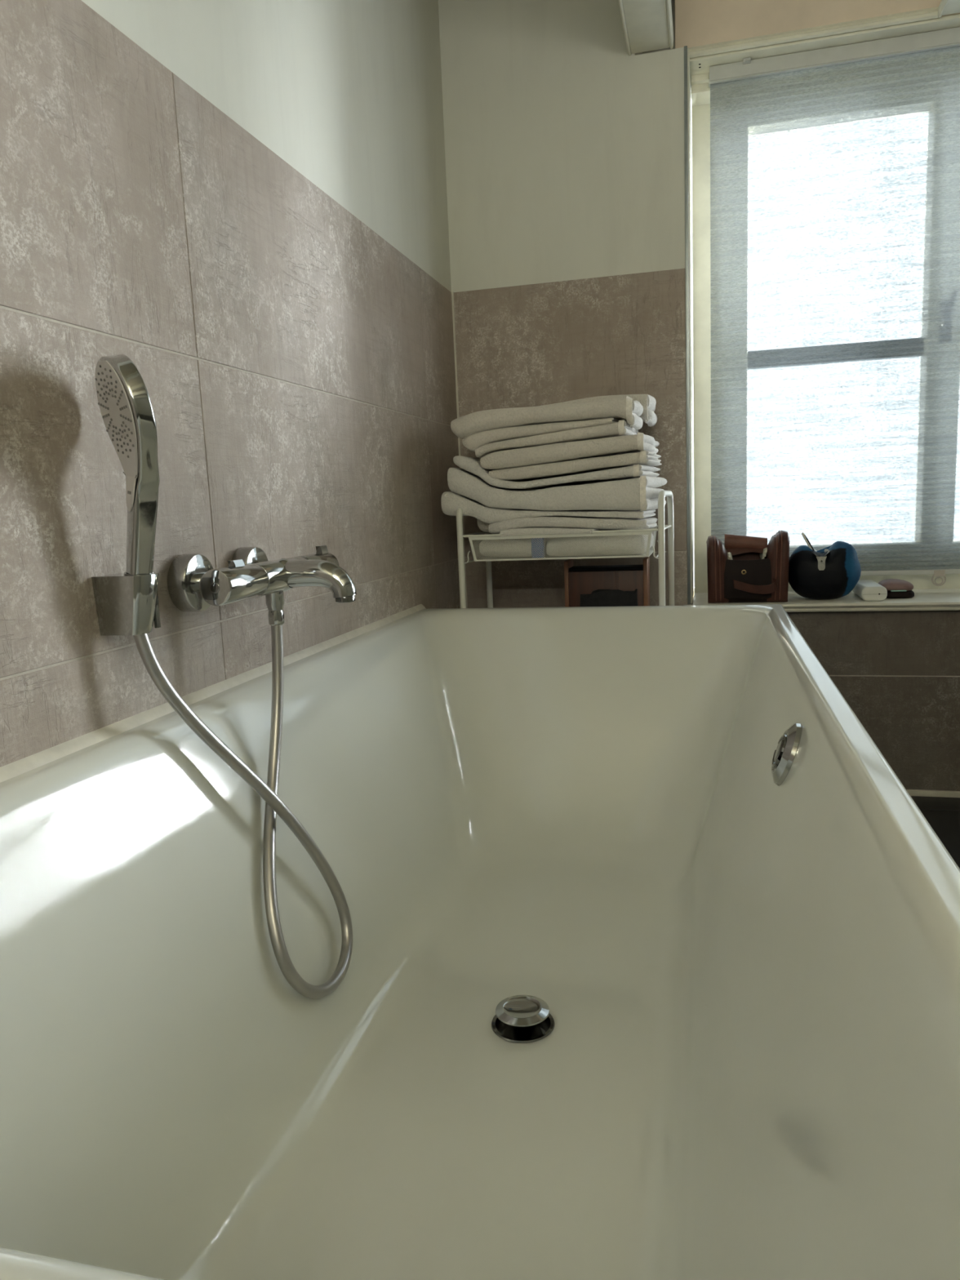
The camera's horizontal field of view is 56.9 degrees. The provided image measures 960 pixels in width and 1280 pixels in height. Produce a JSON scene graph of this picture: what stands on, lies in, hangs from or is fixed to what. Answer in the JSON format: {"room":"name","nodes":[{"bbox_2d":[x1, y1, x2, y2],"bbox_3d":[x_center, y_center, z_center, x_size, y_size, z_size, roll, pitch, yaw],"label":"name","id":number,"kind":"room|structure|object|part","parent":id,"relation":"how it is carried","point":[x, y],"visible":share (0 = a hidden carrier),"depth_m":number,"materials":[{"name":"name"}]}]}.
{"room":"bathroom","nodes":[
{"label":"bathroom","id":0,"kind":"room"},
{"bbox_2d":[0,0,460,767],"bbox_3d":[-0.532,-0.341,0.813,0.140,2.235,4.304,0,9,14],"label":"wall","id":1,"kind":"structure","parent":0,"point":[243,202],"depth_m":1.20,"materials":[{"name":"grey tile"}]},
{"bbox_2d":[91,572,160,635],"bbox_3d":[-0.383,-0.042,0.978,0.064,0.068,0.047,0,9,14],"label":"bracket","id":2,"kind":"object","parent":1,"relation":"attached to","point":[126,604],"visible":0.86,"depth_m":0.96,"materials":[{"name":"silver metal"}]},
{"bbox_2d":[94,354,159,575],"bbox_3d":[-0.363,-0.167,0.932,0.048,0.257,0.109,-9,11,-38],"label":"shower","id":3,"kind":"object","parent":2,"relation":"attached to","point":[124,402],"visible":1,"depth_m":0.92,"materials":[{"name":"silver metal"}]},
{"bbox_2d":[133,609,352,998],"bbox_3d":[-0.264,0.204,1.094,0.135,0.502,0.252,2,10,26],"label":"shower hose","id":4,"kind":"object","parent":2,"relation":"hanging from","point":[268,792],"visible":1,"depth_m":1.11,"materials":[{"name":"silver metal"}]},
{"bbox_2d":[0,604,426,782],"bbox_3d":[-0.349,0.063,1.217,0.011,0.012,1.780,0,9,14],"label":"trim","id":5,"kind":"structure","parent":1,"relation":"attached to","point":[11,770],"depth_m":1.06,"materials":[{"name":"white plastic"}]},
{"bbox_2d":[167,545,356,612],"bbox_3d":[-0.262,-0.082,1.183,0.198,0.081,0.319,0,9,14],"label":"mixer","id":6,"kind":"object","parent":1,"relation":"attached to","point":[193,584],"visible":1,"depth_m":1.12,"materials":[{"name":"silver metal"}]},
{"bbox_3d":[-0.298,-0.068,1.077,0.043,0.043,0.092,0,9,14],"label":"handle","id":7,"kind":"part","parent":6,"relation":"part of","materials":[{"name":"silver metal"}]},
{"bbox_3d":[-0.297,-0.092,1.077,0.011,0.010,0.025,0,9,14],"label":"lever","id":8,"kind":"part","parent":6,"relation":"part of","materials":[{"name":"silver metal"}]},
{"bbox_2d":[265,591,284,610],"bbox_3d":[-0.274,-0.055,1.184,0.024,0.028,0.024,0,9,14],"label":"outlet","id":9,"kind":"object","parent":6,"relation":"attached to","point":[274,601],"depth_m":1.17,"materials":[{"name":"silver metal"}]},
{"bbox_3d":[-0.217,-0.083,1.175,0.109,0.054,0.045,0,9,14],"label":"spout","id":10,"kind":"part","parent":6,"relation":"part of","materials":[{"name":"silver metal"}]},
{"bbox_3d":[-0.242,-0.104,1.295,0.043,0.043,0.087,0,9,14],"label":"handle","id":11,"kind":"part","parent":6,"relation":"part of","materials":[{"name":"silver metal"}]},
{"bbox_3d":[-0.236,-0.134,1.318,0.011,0.013,0.025,0,9,14],"label":"lever","id":12,"kind":"part","parent":6,"relation":"part of","materials":[{"name":"silver metal"}]},
{"bbox_2d":[438,0,693,608],"bbox_3d":[0.278,-0.633,2.474,0.614,2.235,0.370,0,9,14],"label":"wall","id":13,"kind":"structure","parent":0,"point":[568,153],"depth_m":2.23,"materials":[{"name":"white paint"}]},
{"bbox_2d":[617,0,673,56],"bbox_3d":[-0.049,-1.250,0.331,0.110,0.273,3.706,0,9,14],"label":"beam","id":14,"kind":"structure","parent":13,"relation":"attached to","point":[647,24],"depth_m":2.00,"materials":[{"name":"beige paint"}]},
{"bbox_3d":[-0.093,-1.128,0.362,0.009,0.025,3.706,0,9,14],"label":"moulding","id":15,"kind":"part","parent":14,"relation":"part of","materials":[{"name":"beige paint"}]},
{"bbox_3d":[0.005,-1.128,0.338,0.009,0.025,3.706,0,9,14],"label":"moulding","id":16,"kind":"part","parent":14,"relation":"part of","materials":[{"name":"beige paint"}]},
{"bbox_2d":[642,0,959,797],"bbox_3d":[1.768,-0.638,2.093,2.717,2.235,0.410,0,9,14],"label":"wall","id":17,"kind":"structure","parent":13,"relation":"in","point":[898,672],"depth_m":2.22,"materials":[{"name":"grey tile"}]},
{"bbox_2d":[706,530,789,603],"bbox_3d":[0.696,-0.192,2.308,0.205,0.179,0.149,0,9,14],"label":"bag","id":18,"kind":"object","parent":17,"relation":"on","point":[757,571],"visible":1,"depth_m":2.27,"materials":[{"name":"brown leather"}]},
{"bbox_3d":[0.626,-0.189,2.335,0.056,0.171,0.129,0,9,14],"label":"panel","id":19,"kind":"part","parent":18,"relation":"part of","materials":[{"name":"brown leather"}]},
{"bbox_2d":[727,552,733,559],"bbox_3d":[0.655,-0.170,2.324,0.018,0.121,0.018,0,9,14],"label":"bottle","id":20,"kind":"object","parent":18,"relation":"in","point":[729,554],"visible":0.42,"depth_m":2.31,"materials":[{"name":"white plastic"}]},
{"bbox_3d":[0.770,-0.193,2.298,0.057,0.179,0.129,0,9,14],"label":"panel","id":21,"kind":"part","parent":18,"relation":"part of","materials":[{"name":"brown leather"}]},
{"bbox_2d":[788,541,862,599],"bbox_3d":[0.884,-0.179,2.277,0.180,0.147,0.120,0,9,14],"label":"bag","id":22,"kind":"object","parent":17,"relation":"on","point":[833,572],"visible":0.98,"depth_m":2.23,"materials":[{"name":"blue fabric"}]},
{"bbox_2d":[801,532,813,549],"bbox_3d":[0.846,-0.236,2.262,0.049,0.077,0.007,5,11,38],"label":"toothbrush","id":23,"kind":"object","parent":22,"relation":"in","point":[805,537],"visible":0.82,"depth_m":2.26,"materials":[{"name":"white plastic"}]},
{"bbox_2d":[691,63,959,592],"bbox_3d":[1.708,-0.795,2.133,2.324,1.352,0.233,0,9,14],"label":"window","id":24,"kind":"structure","parent":17,"relation":"attached to","point":[700,90],"depth_m":2.43,"materials":[{"name":"beige paint"}]},
{"bbox_2d":[709,26,959,586],"bbox_3d":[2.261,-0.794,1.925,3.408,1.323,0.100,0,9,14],"label":"blind","id":25,"kind":"object","parent":17,"relation":"attached to","point":[835,171],"visible":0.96,"depth_m":2.27,"materials":[{"name":"fabric"}]},
{"bbox_3d":[1.681,-1.426,1.956,2.273,0.034,0.040,0,9,14],"label":"head rail","id":26,"kind":"part","parent":25,"relation":"part of","materials":[{"name":"paint"}]},
{"bbox_3d":[1.748,-0.182,2.199,2.271,0.012,0.022,0,9,14],"label":"rail","id":27,"kind":"part","parent":25,"relation":"part of","materials":[{"name":"paint"}]},
{"bbox_2d":[853,579,887,600],"bbox_3d":[1.002,-0.129,2.282,0.063,0.037,0.184,0,9,14],"label":"case","id":28,"kind":"object","parent":17,"relation":"on","point":[867,589],"visible":0.86,"depth_m":2.20,"materials":[{"name":"white plastic"}]},
{"bbox_2d":[878,578,914,598],"bbox_3d":[1.059,-0.132,2.256,0.081,0.046,0.067,0,9,14],"label":"purse","id":29,"kind":"object","parent":17,"relation":"on","point":[890,584],"visible":0.73,"depth_m":2.23,"materials":[{"name":"brown leather"}]},
{"bbox_2d":[890,590,906,591],"bbox_3d":[1.054,-0.124,2.229,0.036,0.003,0.016,0,9,14],"label":"card","id":30,"kind":"object","parent":29,"relation":"in","point":[891,590],"visible":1,"depth_m":2.22,"materials":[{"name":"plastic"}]},
{"bbox_2d":[675,0,959,96],"bbox_3d":[1.725,-1.581,1.955,2.525,0.267,0.216,0,9,14],"label":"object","id":31,"kind":"structure","parent":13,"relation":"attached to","point":[714,33],"depth_m":2.13,"materials":[{"name":"beige paint"}]},
{"bbox_3d":[0.769,-1.447,2.114,0.593,0.025,0.012,0,9,14],"label":"moulding","id":32,"kind":"part","parent":31,"relation":"part of","materials":[{"name":"beige paint"}]},
{"bbox_2d":[911,795,959,868],"bbox_3d":[1.079,0.720,0.560,3.300,0.120,4.270,0,9,14],"label":"floor","id":33,"kind":"structure","parent":0,"point":[943,814],"depth_m":2.09,"materials":[{"name":"tile"}]},
{"bbox_2d":[0,604,959,1279],"bbox_3d":[0.045,0.335,1.159,0.800,0.545,1.776,0,9,14],"label":"bathtub","id":34,"kind":"object","parent":33,"relation":"on","point":[653,972],"visible":1,"depth_m":0.94,"materials":[{"name":"white ceramic"}]},
{"bbox_3d":[0.353,0.131,1.042,0.017,0.040,0.041,0,9,14],"label":"overflow knob","id":35,"kind":"part","parent":34,"relation":"part of","materials":[{"name":"silver metal"}]},
{"bbox_2d":[456,490,674,608],"bbox_3d":[0.223,0.048,2.154,0.499,0.793,0.260,0,9,14],"label":"metal rack","id":36,"kind":"object","parent":33,"relation":"on","point":[661,526],"visible":0.38,"depth_m":2.03,"materials":[{"name":"white metal"}]},
{"bbox_3d":[-0.001,0.036,2.209,0.014,0.758,0.245,0,9,17],"label":"frame","id":37,"kind":"part","parent":36,"relation":"part of","materials":[{"name":"white metal"}]},
{"bbox_2d":[479,537,550,556],"bbox_3d":[0.088,-0.228,2.147,0.146,0.055,0.187,0,9,14],"label":"bath towel","id":38,"kind":"object","parent":36,"relation":"on","point":[527,539],"visible":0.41,"depth_m":2.06,"materials":[{"name":"white fabric"}]},
{"bbox_2d":[476,519,490,532],"bbox_3d":[0.042,-0.287,2.158,0.069,0.050,0.161,0,9,14],"label":"bath towel","id":39,"kind":"object","parent":38,"relation":"on","point":[482,526],"visible":0.24,"depth_m":2.09,"materials":[{"name":"white fabric"}]},
{"bbox_2d":[531,537,545,558],"bbox_3d":[0.134,-0.215,2.036,0.029,0.054,0.023,0,9,14],"label":"wrapper","id":40,"kind":"object","parent":36,"relation":"on","point":[537,540],"visible":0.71,"depth_m":2.02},
{"bbox_2d":[499,527,599,536],"bbox_3d":[0.160,-0.250,2.028,0.220,0.018,0.063,0,9,14],"label":"cloth","id":41,"kind":"object","parent":36,"relation":"on","point":[544,531],"visible":0.93,"depth_m":2.00,"materials":[{"name":"white fabric"}]},
{"bbox_2d":[462,524,671,564],"bbox_3d":[0.211,-0.229,2.111,0.475,0.067,0.235,0,9,14],"label":"basket","id":42,"kind":"object","parent":36,"relation":"on","point":[473,536],"depth_m":2.01,"materials":[{"name":"white metal"}]},
{"bbox_2d":[546,533,653,555],"bbox_3d":[0.287,-0.227,2.093,0.235,0.050,0.194,0,9,14],"label":"bath towel","id":43,"kind":"object","parent":36,"relation":"on","point":[617,536],"visible":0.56,"depth_m":2.00,"materials":[{"name":"white fabric"}]},
{"bbox_2d":[488,515,657,533],"bbox_3d":[0.227,-0.279,2.099,0.382,0.039,0.216,0,9,14],"label":"bath towel","id":44,"kind":"object","parent":43,"relation":"on","point":[575,522],"visible":0.81,"depth_m":2.00,"materials":[{"name":"white fabric"}]},
{"bbox_2d":[440,491,655,523],"bbox_3d":[0.175,-0.328,2.137,0.482,0.080,0.294,0,9,14],"label":"bath towel","id":45,"kind":"object","parent":44,"relation":"on","point":[451,501],"visible":0.69,"depth_m":2.04,"materials":[{"name":"white fabric"}]},
{"bbox_2d":[447,467,666,511],"bbox_3d":[0.196,-0.363,2.122,0.490,0.117,0.312,0,9,14],"label":"bath towel","id":46,"kind":"object","parent":45,"relation":"on","point":[641,493],"visible":0.94,"depth_m":1.98,"materials":[{"name":"white fabric"}]},
{"bbox_2d":[453,455,660,488],"bbox_3d":[0.193,-0.406,2.116,0.459,0.082,0.300,0,9,14],"label":"bath towel","id":47,"kind":"object","parent":46,"relation":"on","point":[471,464],"visible":0.84,"depth_m":2.00,"materials":[{"name":"white fabric"}]},
{"bbox_2d":[462,417,619,452],"bbox_3d":[0.163,-0.480,2.109,0.359,0.057,0.293,0,9,14],"label":"bath towel","id":48,"kind":"object","parent":47,"relation":"on","point":[477,440],"visible":0.62,"depth_m":1.99,"materials":[{"name":"white fabric"}]},
{"bbox_2d":[450,395,643,438],"bbox_3d":[0.154,-0.504,2.024,0.430,0.068,0.164,0,9,14],"label":"bath towel","id":49,"kind":"object","parent":48,"relation":"on","point":[628,410],"visible":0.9,"depth_m":1.96,"materials":[{"name":"white fabric"}]},
{"bbox_2d":[488,450,662,481],"bbox_3d":[0.235,-0.410,2.103,0.381,0.049,0.293,0,9,14],"label":"bath towel","id":50,"kind":"object","parent":47,"relation":"on","point":[544,471],"visible":0.88,"depth_m":1.97,"materials":[{"name":"white fabric"}]},
{"bbox_2d":[480,432,659,470],"bbox_3d":[0.220,-0.442,2.100,0.392,0.063,0.305,0,9,14],"label":"bath towel","id":51,"kind":"object","parent":50,"relation":"on","point":[633,443],"visible":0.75,"depth_m":1.96,"materials":[{"name":"white fabric"}]},
{"bbox_2d":[475,419,638,457],"bbox_3d":[0.193,-0.470,2.103,0.356,0.063,0.294,0,9,14],"label":"bath towel","id":52,"kind":"object","parent":51,"relation":"on","point":[621,428],"visible":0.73,"depth_m":1.97,"materials":[{"name":"white fabric"}]},
{"bbox_2d":[542,394,657,426],"bbox_3d":[0.273,-0.549,2.152,0.308,0.072,0.176,0,9,14],"label":"bath towel","id":53,"kind":"object","parent":52,"relation":"on","point":[647,402],"visible":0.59,"depth_m":2.07,"materials":[{"name":"white fabric"}]},
{"bbox_2d":[564,556,649,607],"bbox_3d":[0.315,-0.042,2.171,0.197,0.314,0.092,0,9,14],"label":"wooden crate","id":54,"kind":"object","parent":36,"relation":"on","point":[579,580],"visible":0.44,"depth_m":2.12,"materials":[{"name":"brown wood"}]},
{"bbox_2d":[580,588,637,606],"bbox_3d":[0.306,0.004,2.088,0.148,0.249,0.053,0,9,14],"label":"pouch","id":55,"kind":"object","parent":36,"relation":"on","point":[598,597],"visible":0.15,"depth_m":2.06,"materials":[{"name":"black fabric"}]},
{"bbox_3d":[0.444,0.032,2.095,0.014,0.763,0.245,0,9,17],"label":"frame","id":56,"kind":"part","parent":36,"relation":"part of","materials":[{"name":"white metal"}]},
{"bbox_3d":[0.986,-1.447,0.224,3.300,0.100,4.270,0,9,14],"label":"ceiling","id":57,"kind":"structure","parent":0,"visible":0},
{"bbox_2d":[937,0,959,17],"bbox_3d":[0.644,-1.264,0.196,0.120,0.263,3.790,0,9,14],"label":"trim","id":58,"kind":"structure","parent":57,"relation":"attached to","point":[946,6],"depth_m":2.01,"materials":[{"name":"beige paint"}]},
{"bbox_3d":[0.595,-1.147,0.228,0.009,0.025,3.790,0,9,14],"label":"moulding","id":59,"kind":"part","parent":58,"relation":"part of","materials":[{"name":"beige paint"}]}
]}

